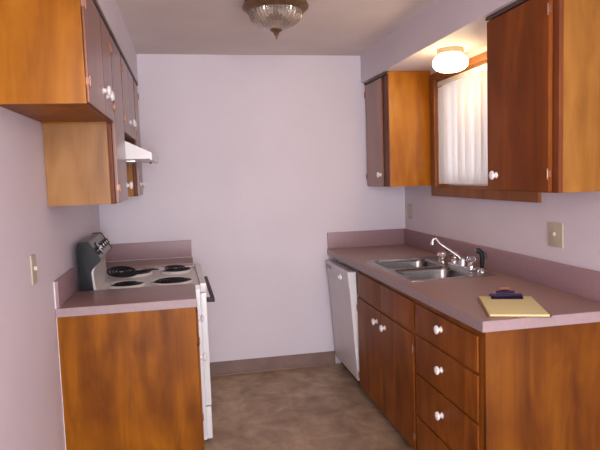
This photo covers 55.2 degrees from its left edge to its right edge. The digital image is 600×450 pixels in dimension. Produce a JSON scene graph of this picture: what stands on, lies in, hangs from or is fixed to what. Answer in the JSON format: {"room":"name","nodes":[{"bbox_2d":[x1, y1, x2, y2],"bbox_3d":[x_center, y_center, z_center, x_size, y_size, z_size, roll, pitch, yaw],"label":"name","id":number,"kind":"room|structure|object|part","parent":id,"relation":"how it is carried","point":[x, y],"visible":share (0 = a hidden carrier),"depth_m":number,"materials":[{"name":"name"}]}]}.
{"room":"kitchen","nodes":[
{"label":"kitchen","id":0,"kind":"room"},
{"bbox_2d":[0,106,99,449],"bbox_3d":[-0.842,0.251,0.858,0.120,2.376,6.840,-3,5,-11],"label":"wall","id":1,"kind":"structure","parent":0,"point":[31,408],"depth_m":2.23,"materials":[{"name":"paint"}]},
{"bbox_2d":[30,254,37,284],"bbox_3d":[-1.055,0.176,2.289,0.017,0.117,0.070,-3,5,-11],"label":"wall switch","id":2,"kind":"object","parent":1,"relation":"attached to","point":[34,268],"visible":1,"depth_m":2.28,"materials":[{"name":"beige plastic"}]},
{"bbox_2d":[0,0,115,123],"bbox_3d":[-0.916,-0.639,2.224,0.344,0.422,0.696,-3,5,-11],"label":"upper cabinet","id":3,"kind":"object","parent":1,"relation":"attached to","point":[55,57],"visible":1,"depth_m":1.90,"materials":[{"name":"brown wood"}]},
{"bbox_3d":[-0.871,-0.611,1.888,0.300,0.422,0.017,-3,5,-11],"label":"panel","id":4,"kind":"part","parent":3,"relation":"part of","materials":[{"name":"brown wood"}]},
{"bbox_3d":[-0.940,-0.441,2.235,0.280,0.016,0.660,-3,5,-11],"label":"panel","id":5,"kind":"part","parent":3,"relation":"part of","materials":[{"name":"brown wood"}]},
{"bbox_3d":[-1.013,-0.664,2.550,0.280,0.422,0.017,-3,5,-11],"label":"panel","id":6,"kind":"part","parent":3,"relation":"part of","materials":[{"name":"brown wood"}]},
{"bbox_3d":[-0.755,-0.625,2.105,0.010,0.396,0.388,-3,5,-11],"label":"door","id":7,"kind":"part","parent":3,"relation":"part of","materials":[{"name":"brown wood"}]},
{"bbox_3d":[-0.801,-0.645,2.255,0.018,0.422,0.679,-3,5,-11],"label":"frame","id":8,"kind":"part","parent":3,"relation":"part of","materials":[{"name":"brown wood"}]},
{"bbox_3d":[-0.790,-0.847,2.232,0.014,0.016,0.696,-3,5,-11],"label":"moulding","id":9,"kind":"part","parent":3,"relation":"part of","materials":[{"name":"brown"}]},
{"bbox_3d":[-0.823,-0.652,2.442,0.010,0.396,0.284,-3,5,-11],"label":"door","id":10,"kind":"part","parent":3,"relation":"part of","materials":[{"name":"brown wood"}]},
{"bbox_3d":[-0.760,-0.530,2.265,0.033,0.041,0.041,-3,5,-11],"label":"knob","id":11,"kind":"part","parent":3,"relation":"part of","materials":[{"name":"white ceramic"}]},
{"bbox_3d":[-0.779,-0.530,2.364,0.033,0.041,0.041,-3,5,-11],"label":"knob","id":12,"kind":"part","parent":3,"relation":"part of","materials":[{"name":"white ceramic"}]},
{"bbox_2d":[54,268,75,308],"bbox_3d":[-1.151,0.304,2.820,0.018,0.124,0.410,-3,5,-11],"label":"backsplash","id":13,"kind":"structure","parent":1,"relation":"attached to","point":[65,285],"depth_m":2.76,"materials":[{"name":"laminate"}]},
{"bbox_2d":[42,29,132,206],"bbox_3d":[-1.018,-0.500,2.783,0.344,0.788,0.411,-3,5,-11],"label":"upper cabinet","id":14,"kind":"object","parent":1,"relation":"attached to","point":[85,164],"visible":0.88,"depth_m":2.60,"materials":[{"name":"brown wood"}]},
{"bbox_3d":[-1.015,-0.483,2.584,0.272,0.788,0.017,-3,5,-11],"label":"panel","id":15,"kind":"part","parent":14,"relation":"part of","materials":[{"name":"brown wood"}]},
{"bbox_3d":[-0.910,-0.505,2.804,0.018,0.788,0.411,-3,5,-11],"label":"frame","id":16,"kind":"part","parent":14,"relation":"part of","materials":[{"name":"brown wood"}]},
{"bbox_3d":[-0.902,-0.890,2.776,0.022,0.016,0.411,-3,5,-11],"label":"moulding","id":17,"kind":"part","parent":14,"relation":"part of","materials":[{"name":"brown"}]},
{"bbox_3d":[-0.891,-0.497,2.810,0.018,0.762,0.398,-3,5,-11],"label":"door","id":18,"kind":"part","parent":14,"relation":"part of","materials":[{"name":"brown wood"}]},
{"bbox_3d":[-0.886,-0.206,2.992,0.033,0.041,0.041,-3,5,-11],"label":"knob","id":19,"kind":"part","parent":14,"relation":"part of","materials":[{"name":"white ceramic"}]},
{"bbox_2d":[119,49,136,141],"bbox_3d":[-1.141,-0.726,3.351,0.344,0.427,0.775,-3,5,-11],"label":"upper cabinet","id":20,"kind":"object","parent":1,"relation":"attached to","point":[128,89],"visible":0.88,"depth_m":3.32,"materials":[{"name":"brown wood"}]},
{"bbox_3d":[-0.977,-0.709,3.196,0.018,0.401,0.352,-3,5,-11],"label":"door","id":21,"kind":"part","parent":20,"relation":"part of","materials":[{"name":"brown wood"}]},
{"bbox_3d":[-1.018,-0.937,3.358,0.022,0.016,0.775,-3,5,-11],"label":"moulding","id":22,"kind":"part","parent":20,"relation":"part of","materials":[{"name":"brown"}]},
{"bbox_3d":[-1.048,-0.737,3.552,0.018,0.401,0.361,-3,5,-11],"label":"door","id":23,"kind":"part","parent":20,"relation":"part of","materials":[{"name":"brown wood"}]},
{"bbox_2d":[125,141,158,163],"bbox_3d":[-1.082,-0.439,3.385,0.444,0.151,0.775,-3,5,-11],"label":"range hood","id":24,"kind":"object","parent":20,"relation":"attached to","point":[134,154],"visible":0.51,"depth_m":3.04,"materials":[{"name":"white metal"}]},
{"bbox_2d":[126,77,144,196],"bbox_3d":[-1.244,-0.589,3.913,0.344,0.788,0.335,-3,5,-11],"label":"upper cabinet","id":25,"kind":"object","parent":1,"relation":"attached to","point":[134,171],"visible":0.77,"depth_m":3.82,"materials":[{"name":"brown wood"}]},
{"bbox_3d":[-1.247,-0.575,3.750,0.272,0.788,0.017,-3,5,-11],"label":"panel","id":26,"kind":"part","parent":25,"relation":"part of","materials":[{"name":"brown wood"}]},
{"bbox_3d":[-1.135,-0.595,3.934,0.018,0.788,0.335,-3,5,-11],"label":"frame","id":27,"kind":"part","parent":25,"relation":"part of","materials":[{"name":"brown wood"}]},
{"bbox_3d":[-1.118,-0.588,3.948,0.018,0.762,0.297,-3,5,-11],"label":"door","id":28,"kind":"part","parent":25,"relation":"part of","materials":[{"name":"brown wood"}]},
{"bbox_2d":[96,0,137,82],"bbox_3d":[-1.039,-0.991,2.689,0.318,0.204,2.750,-3,5,-11],"label":"wall","id":29,"kind":"structure","parent":0,"point":[110,10],"depth_m":2.98,"materials":[{"name":"paint"}]},
{"bbox_2d":[99,54,404,362],"bbox_3d":[-0.310,-0.070,4.376,2.303,2.376,0.120,-3,5,-11],"label":"wall","id":30,"kind":"structure","parent":0,"point":[261,158],"depth_m":4.31,"materials":[{"name":"paint"}]},
{"bbox_2d":[210,351,335,375],"bbox_3d":[-0.244,1.067,4.410,1.066,0.103,0.014,-3,5,-11],"label":"baseboard","id":31,"kind":"structure","parent":30,"relation":"attached to","point":[318,358],"depth_m":4.42,"materials":[{"name":"plastic"}]},
{"bbox_2d":[116,0,438,55],"bbox_3d":[0.304,-1.042,0.985,2.543,0.100,6.840,-3,5,-11],"label":"ceiling","id":32,"kind":"structure","parent":0,"point":[194,27],"depth_m":3.44,"materials":[{"name":"paint"}]},
{"bbox_2d":[242,0,308,39],"bbox_3d":[-0.122,-1.042,2.914,0.337,0.199,0.337,-3,5,-11],"label":"ceiling light","id":33,"kind":"object","parent":32,"relation":"attached to","point":[275,16],"visible":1,"depth_m":2.82,"materials":[{"name":"clear glass"}]},
{"bbox_3d":[-0.122,-1.038,2.914,0.282,0.094,0.282,-3,5,-11],"label":"lamp shade","id":34,"kind":"part","parent":33,"relation":"part of","materials":[{"name":"clear glass"}]},
{"bbox_2d":[204,363,413,449],"bbox_3d":[0.387,1.424,1.197,2.543,0.100,6.840,-3,5,-11],"label":"floor","id":35,"kind":"structure","parent":0,"point":[323,407],"depth_m":3.59,"materials":[{"name":"plastic"}]},
{"bbox_2d":[56,298,206,449],"bbox_3d":[-0.814,0.826,2.933,0.674,0.871,0.395,-3,5,-11],"label":"base cabinet","id":36,"kind":"object","parent":35,"relation":"on","point":[130,380],"visible":0.93,"depth_m":2.73,"materials":[{"name":"brown wood"}]},
{"bbox_2d":[53,268,196,317],"bbox_3d":[-0.848,0.310,2.879,0.635,0.165,0.412,-3,5,-11],"label":"countertop","id":37,"kind":"structure","parent":36,"relation":"on","point":[69,302],"depth_m":2.75,"materials":[{"name":"laminate"}]},
{"bbox_3d":[-0.533,0.487,2.967,0.010,0.153,0.342,-3,5,-11],"label":"drawer","id":38,"kind":"part","parent":36,"relation":"part of","materials":[{"name":"brown wood"}]},
{"bbox_3d":[-0.511,0.483,2.967,0.033,0.041,0.041,-3,5,-11],"label":"knob","id":39,"kind":"part","parent":36,"relation":"part of","materials":[{"name":"white ceramic"}]},
{"bbox_3d":[-0.520,0.866,3.000,0.010,0.573,0.342,-3,5,-11],"label":"door","id":40,"kind":"part","parent":36,"relation":"part of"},
{"bbox_3d":[-0.481,0.657,2.857,0.033,0.041,0.041,-3,5,-11],"label":"knob","id":41,"kind":"part","parent":36,"relation":"part of","materials":[{"name":"white ceramic"}]},
{"bbox_2d":[77,232,214,439],"bbox_3d":[-0.891,0.630,3.509,0.704,1.170,0.755,-3,5,-12],"label":"stove","id":42,"kind":"object","parent":35,"relation":"on","point":[93,250],"depth_m":3.24,"materials":[{"name":"white metal"}]},
{"bbox_3d":[-1.179,0.144,3.325,0.106,0.144,0.554,-3,5,-12],"label":"control panel","id":43,"kind":"part","parent":42,"relation":"part of","materials":[{"name":"grey metal"}]},
{"bbox_3d":[-1.095,0.140,3.115,0.035,0.043,0.048,-3,5,-12],"label":"control knob","id":44,"kind":"part","parent":42,"relation":"part of","materials":[{"name":"black plastic"}]},
{"bbox_3d":[-1.031,0.283,3.539,0.307,0.050,0.179,-3,5,-11],"label":"stove coil","id":45,"kind":"part","parent":42,"relation":"part of","materials":[{"name":"black metal"}]},
{"bbox_2d":[99,264,205,291],"bbox_3d":[-0.893,0.332,3.486,0.600,0.051,0.755,-3,5,-12],"label":"cooktop","id":46,"kind":"object","parent":42,"relation":"in","point":[171,274],"depth_m":3.42,"materials":[{"name":"white metal"}]},
{"bbox_3d":[-0.606,0.667,3.575,0.032,0.645,0.747,-3,5,-12],"label":"oven door","id":47,"kind":"part","parent":42,"relation":"part of","materials":[{"name":"white metal"}]},
{"bbox_3d":[-0.593,1.089,3.611,0.030,0.187,0.747,-3,5,-12],"label":"storage drawer","id":48,"kind":"part","parent":42,"relation":"part of","materials":[{"name":"white metal"}]},
{"bbox_3d":[-0.577,0.390,3.560,0.046,0.026,0.731,-3,5,-12],"label":"handle","id":49,"kind":"part","parent":42,"relation":"part of","materials":[{"name":"black plastic"}]},
{"bbox_2d":[326,260,359,383],"bbox_3d":[0.575,0.674,4.211,0.665,0.856,0.622,-3,5,-11],"label":"dishwasher","id":50,"kind":"object","parent":35,"relation":"on","point":[342,277],"visible":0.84,"depth_m":4.04,"materials":[{"name":"white metal"}]},
{"bbox_3d":[0.390,1.070,4.209,0.010,0.081,0.616,-3,5,-11],"label":"kick plate","id":51,"kind":"part","parent":50,"relation":"part of","materials":[{"name":"grey plastic"}]},
{"bbox_2d":[357,270,417,449],"bbox_3d":[0.764,0.732,3.410,0.640,0.871,0.975,-3,5,-11],"label":"base cabinet","id":52,"kind":"object","parent":35,"relation":"on","point":[387,372],"visible":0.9,"depth_m":3.25,"materials":[{"name":"brown wood"}]},
{"bbox_3d":[0.426,0.399,3.578,0.008,0.150,0.451,-3,5,-11],"label":"false drawer","id":53,"kind":"part","parent":52,"relation":"part of","materials":[{"name":"brown wood"}]},
{"bbox_3d":[0.439,0.794,3.612,0.008,0.598,0.451,-3,5,-11],"label":"door","id":54,"kind":"part","parent":52,"relation":"part of","materials":[{"name":"brown wood"}]},
{"bbox_3d":[0.443,0.577,3.429,0.033,0.041,0.041,-3,5,-11],"label":"knob","id":55,"kind":"part","parent":52,"relation":"part of","materials":[{"name":"white ceramic"}]},
{"bbox_3d":[0.471,0.591,3.290,0.033,0.041,0.041,-3,5,-11],"label":"knob","id":56,"kind":"part","parent":52,"relation":"part of","materials":[{"name":"white ceramic"}]},
{"bbox_3d":[0.519,0.436,3.111,0.008,0.150,0.490,-3,5,-11],"label":"false drawer","id":57,"kind":"part","parent":52,"relation":"part of","materials":[{"name":"brown wood"}]},
{"bbox_3d":[0.532,0.831,3.144,0.008,0.598,0.490,-3,5,-11],"label":"door","id":58,"kind":"part","parent":52,"relation":"part of","materials":[{"name":"brown wood"}]},
{"bbox_2d":[327,228,599,332],"bbox_3d":[0.750,0.217,3.353,0.642,0.167,2.335,-3,5,-11],"label":"countertop","id":59,"kind":"structure","parent":52,"relation":"on","point":[570,294],"depth_m":2.81,"materials":[{"name":"laminate"}]},
{"bbox_2d":[365,252,496,281],"bbox_3d":[0.743,0.300,3.408,0.512,0.224,0.770,-3,5,-11],"label":"sink","id":60,"kind":"object","parent":59,"relation":"in","point":[416,269],"depth_m":3.39,"materials":[{"name":"metal"}]},
{"bbox_3d":[0.673,0.318,3.583,0.362,0.162,0.337,-3,5,-11],"label":"bowl","id":61,"kind":"part","parent":60,"relation":"part of","materials":[{"name":"metal"}]},
{"bbox_3d":[0.745,0.347,3.224,0.362,0.162,0.337,-3,5,-11],"label":"bowl","id":62,"kind":"part","parent":60,"relation":"part of","materials":[{"name":"metal"}]},
{"bbox_3d":[0.894,0.197,3.602,0.070,0.061,0.070,-3,5,-11],"label":"air gap cap","id":63,"kind":"part","parent":60,"relation":"part of","materials":[{"name":"silver metal"}]},
{"bbox_2d":[475,248,486,272],"bbox_3d":[1.000,0.194,3.175,0.063,0.133,0.046,-1,5,11],"label":"sprayer","id":64,"kind":"object","parent":60,"relation":"on","point":[479,251],"visible":1,"depth_m":3.17,"materials":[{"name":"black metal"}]},
{"bbox_2d":[430,238,477,270],"bbox_3d":[0.881,0.165,3.328,0.190,0.174,0.270,-3,5,-11],"label":"faucet","id":65,"kind":"object","parent":59,"relation":"on","point":[462,263],"visible":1,"depth_m":3.33,"materials":[{"name":"silver metal"}]},
{"bbox_3d":[0.860,0.143,3.366,0.188,0.137,0.026,0,5,20],"label":"spout","id":66,"kind":"part","parent":65,"relation":"part of","materials":[{"name":"silver metal"}]},
{"bbox_3d":[0.947,0.218,3.345,0.052,0.060,0.270,-3,5,-11],"label":"deck plate","id":67,"kind":"part","parent":65,"relation":"part of","materials":[{"name":"silver metal"}]},
{"bbox_3d":[0.966,0.196,3.243,0.055,0.038,0.055,-5,6,-33],"label":"handle","id":68,"kind":"part","parent":65,"relation":"part of","materials":[{"name":"clear plastic"}]},
{"bbox_2d":[479,296,549,315],"bbox_3d":[0.871,0.331,2.361,0.220,0.008,0.339,-1,5,11],"label":"paper pad","id":69,"kind":"object","parent":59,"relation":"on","point":[527,306],"visible":0.99,"depth_m":2.32,"materials":[{"name":"yellow paper"}]},
{"bbox_2d":[477,287,551,317],"bbox_3d":[0.871,0.312,2.367,0.240,0.052,0.362,-1,5,10],"label":"clipboard","id":70,"kind":"object","parent":59,"relation":"on","point":[505,293],"visible":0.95,"depth_m":2.47,"materials":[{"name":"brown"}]},
{"bbox_3d":[0.898,0.290,2.523,0.078,0.013,0.041,-1,5,9],"label":"clip lever","id":71,"kind":"part","parent":70,"relation":"part of","materials":[{"name":"blue"}]},
{"bbox_2d":[415,299,599,449],"bbox_3d":[0.926,0.797,2.602,0.640,0.871,0.676,-3,5,-11],"label":"base cabinet","id":72,"kind":"object","parent":35,"relation":"on","point":[530,388],"visible":0.94,"depth_m":2.27,"materials":[{"name":"brown wood"}]},
{"bbox_3d":[0.653,1.079,2.590,0.008,0.190,0.616,-3,5,-11],"label":"drawer","id":73,"kind":"part","parent":72,"relation":"part of","materials":[{"name":"brown wood"}]},
{"bbox_3d":[0.610,0.464,2.546,0.033,0.041,0.041,-3,5,-11],"label":"knob","id":74,"kind":"part","parent":72,"relation":"part of","materials":[{"name":"white ceramic"}]},
{"bbox_3d":[0.616,0.648,2.562,0.033,0.041,0.041,-3,5,-11],"label":"knob","id":75,"kind":"part","parent":72,"relation":"part of","materials":[{"name":"white ceramic"}]},
{"bbox_3d":[0.623,0.857,2.580,0.033,0.041,0.041,-3,5,-11],"label":"knob","id":76,"kind":"part","parent":72,"relation":"part of","materials":[{"name":"white ceramic"}]},
{"bbox_3d":[0.633,0.481,2.539,0.008,0.144,0.616,-3,5,-11],"label":"drawer","id":77,"kind":"part","parent":72,"relation":"part of","materials":[{"name":"brown wood"}]},
{"bbox_3d":[0.646,0.869,2.572,0.008,0.208,0.616,-3,5,-11],"label":"drawer","id":78,"kind":"part","parent":72,"relation":"part of","materials":[{"name":"brown wood"}]},
{"bbox_3d":[0.639,0.660,2.554,0.008,0.188,0.616,-3,5,-11],"label":"drawer","id":79,"kind":"part","parent":72,"relation":"part of","materials":[{"name":"brown wood"}]},
{"bbox_3d":[0.660,0.782,2.557,0.020,0.817,0.657,-3,5,-11],"label":"frame","id":80,"kind":"part","parent":72,"relation":"part of","materials":[{"name":"brown wood"}]},
{"bbox_3d":[1.010,0.821,2.284,0.598,0.871,0.018,-3,5,-11],"label":"panel","id":81,"kind":"part","parent":72,"relation":"part of","materials":[{"name":"brown wood"}]},
{"bbox_3d":[-1.037,0.736,4.061,0.671,0.871,0.333,-3,5,-11],"label":"base cabinet","id":82,"kind":"object","parent":35,"relation":"on","visible":0},
{"bbox_2d":[105,240,192,270],"bbox_3d":[-1.074,0.220,4.012,0.635,0.165,0.335,-3,5,-11],"label":"countertop","id":83,"kind":"structure","parent":82,"relation":"on","point":[142,255],"depth_m":4.14,"materials":[{"name":"laminate"}]},
{"bbox_2d":[360,0,516,82],"bbox_3d":[0.897,-1.088,3.068,0.338,0.204,2.750,-3,5,-11],"label":"wall","id":84,"kind":"structure","parent":0,"point":[414,46],"depth_m":3.19,"materials":[{"name":"paint"}]},
{"bbox_2d":[432,46,468,72],"bbox_3d":[0.858,-0.937,3.277,0.200,0.128,0.200,-3,5,-11],"label":"soffit light","id":85,"kind":"object","parent":84,"relation":"attached to","point":[448,59],"visible":1,"depth_m":3.21,"materials":[{"name":"white glass"}]},
{"bbox_2d":[405,46,599,271],"bbox_3d":[1.533,0.132,1.323,0.120,2.376,6.840,-3,5,-11],"label":"wall","id":86,"kind":"structure","parent":0,"point":[511,226],"depth_m":3.00,"materials":[{"name":"paint"}]},
{"bbox_2d":[364,71,430,186],"bbox_3d":[0.691,-0.679,4.201,0.346,0.786,0.512,-3,5,-11],"label":"upper cabinet","id":87,"kind":"object","parent":86,"relation":"attached to","point":[398,135],"visible":1,"depth_m":3.97,"materials":[{"name":"brown wood"}]},
{"bbox_3d":[0.548,-0.668,4.230,0.010,0.760,0.363,-3,5,-11],"label":"door","id":88,"kind":"part","parent":87,"relation":"part of","materials":[{"name":"brown wood"}]},
{"bbox_3d":[0.544,-1.056,4.142,0.014,0.016,0.512,-3,5,-11],"label":"moulding","id":89,"kind":"part","parent":87,"relation":"part of","materials":[{"name":"brown"}]},
{"bbox_3d":[0.571,-0.674,4.189,0.018,0.786,0.490,-3,5,-11],"label":"frame","id":90,"kind":"part","parent":87,"relation":"part of","materials":[{"name":"brown wood"}]},
{"bbox_3d":[0.759,-0.662,3.968,0.302,0.786,0.017,-3,5,-11],"label":"panel","id":91,"kind":"part","parent":87,"relation":"part of","materials":[{"name":"brown wood"}]},
{"bbox_2d":[408,204,411,218],"bbox_3d":[0.847,-0.105,4.432,0.009,0.116,0.084,-3,5,-11],"label":"wall outlet","id":92,"kind":"object","parent":86,"relation":"attached to","point":[409,205],"visible":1,"depth_m":4.42,"materials":[{"name":"beige plastic"}]},
{"bbox_2d":[430,51,540,202],"bbox_3d":[1.086,-0.569,3.369,0.133,0.824,1.239,-3,5,-11],"label":"window","id":93,"kind":"structure","parent":86,"relation":"in","point":[475,191],"depth_m":3.66,"materials":[{"name":"brown"}]},
{"bbox_2d":[437,63,487,183],"bbox_3d":[1.058,-0.580,3.363,0.059,0.681,1.083,-3,5,-11],"label":"curtain","id":94,"kind":"object","parent":93,"relation":"attached to","point":[462,97],"visible":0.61,"depth_m":3.55,"materials":[{"name":"white fabric"}]},
{"bbox_3d":[1.135,-0.580,3.378,0.033,0.715,1.113,-3,5,-11],"label":"sash","id":95,"kind":"part","parent":93,"relation":"part of","materials":[{"name":"white"}]},
{"bbox_2d":[485,0,599,192],"bbox_3d":[1.045,-0.538,2.425,0.346,0.786,0.502,-3,5,-11],"label":"upper cabinet","id":96,"kind":"object","parent":86,"relation":"attached to","point":[543,56],"visible":1,"depth_m":2.22,"materials":[{"name":"brown wood"}]},
{"bbox_3d":[0.870,-0.224,2.587,0.033,0.041,0.041,-3,5,-11],"label":"knob","id":97,"kind":"part","parent":96,"relation":"part of","materials":[{"name":"white ceramic"}]},
{"bbox_3d":[0.902,-0.915,2.367,0.022,0.016,0.502,-3,5,-11],"label":"moulding","id":98,"kind":"part","parent":96,"relation":"part of","materials":[{"name":"brown"}]},
{"bbox_3d":[0.913,-0.524,2.418,0.018,0.760,0.458,-3,5,-11],"label":"door","id":99,"kind":"part","parent":96,"relation":"part of","materials":[{"name":"brown wood"}]},
{"bbox_3d":[0.935,-0.533,2.406,0.018,0.786,0.497,-3,5,-11],"label":"frame","id":100,"kind":"part","parent":96,"relation":"part of","materials":[{"name":"brown wood"}]},
{"bbox_3d":[1.126,-0.522,2.200,0.274,0.786,0.017,-3,5,-11],"label":"panel","id":101,"kind":"part","parent":96,"relation":"part of","materials":[{"name":"brown wood"}]},
{"bbox_2d":[548,222,562,247],"bbox_3d":[1.191,0.046,2.690,0.017,0.115,0.110,-3,5,-11],"label":"wall switch","id":102,"kind":"object","parent":86,"relation":"attached to","point":[555,230],"visible":1,"depth_m":2.68,"materials":[{"name":"beige plastic"}]}
]}

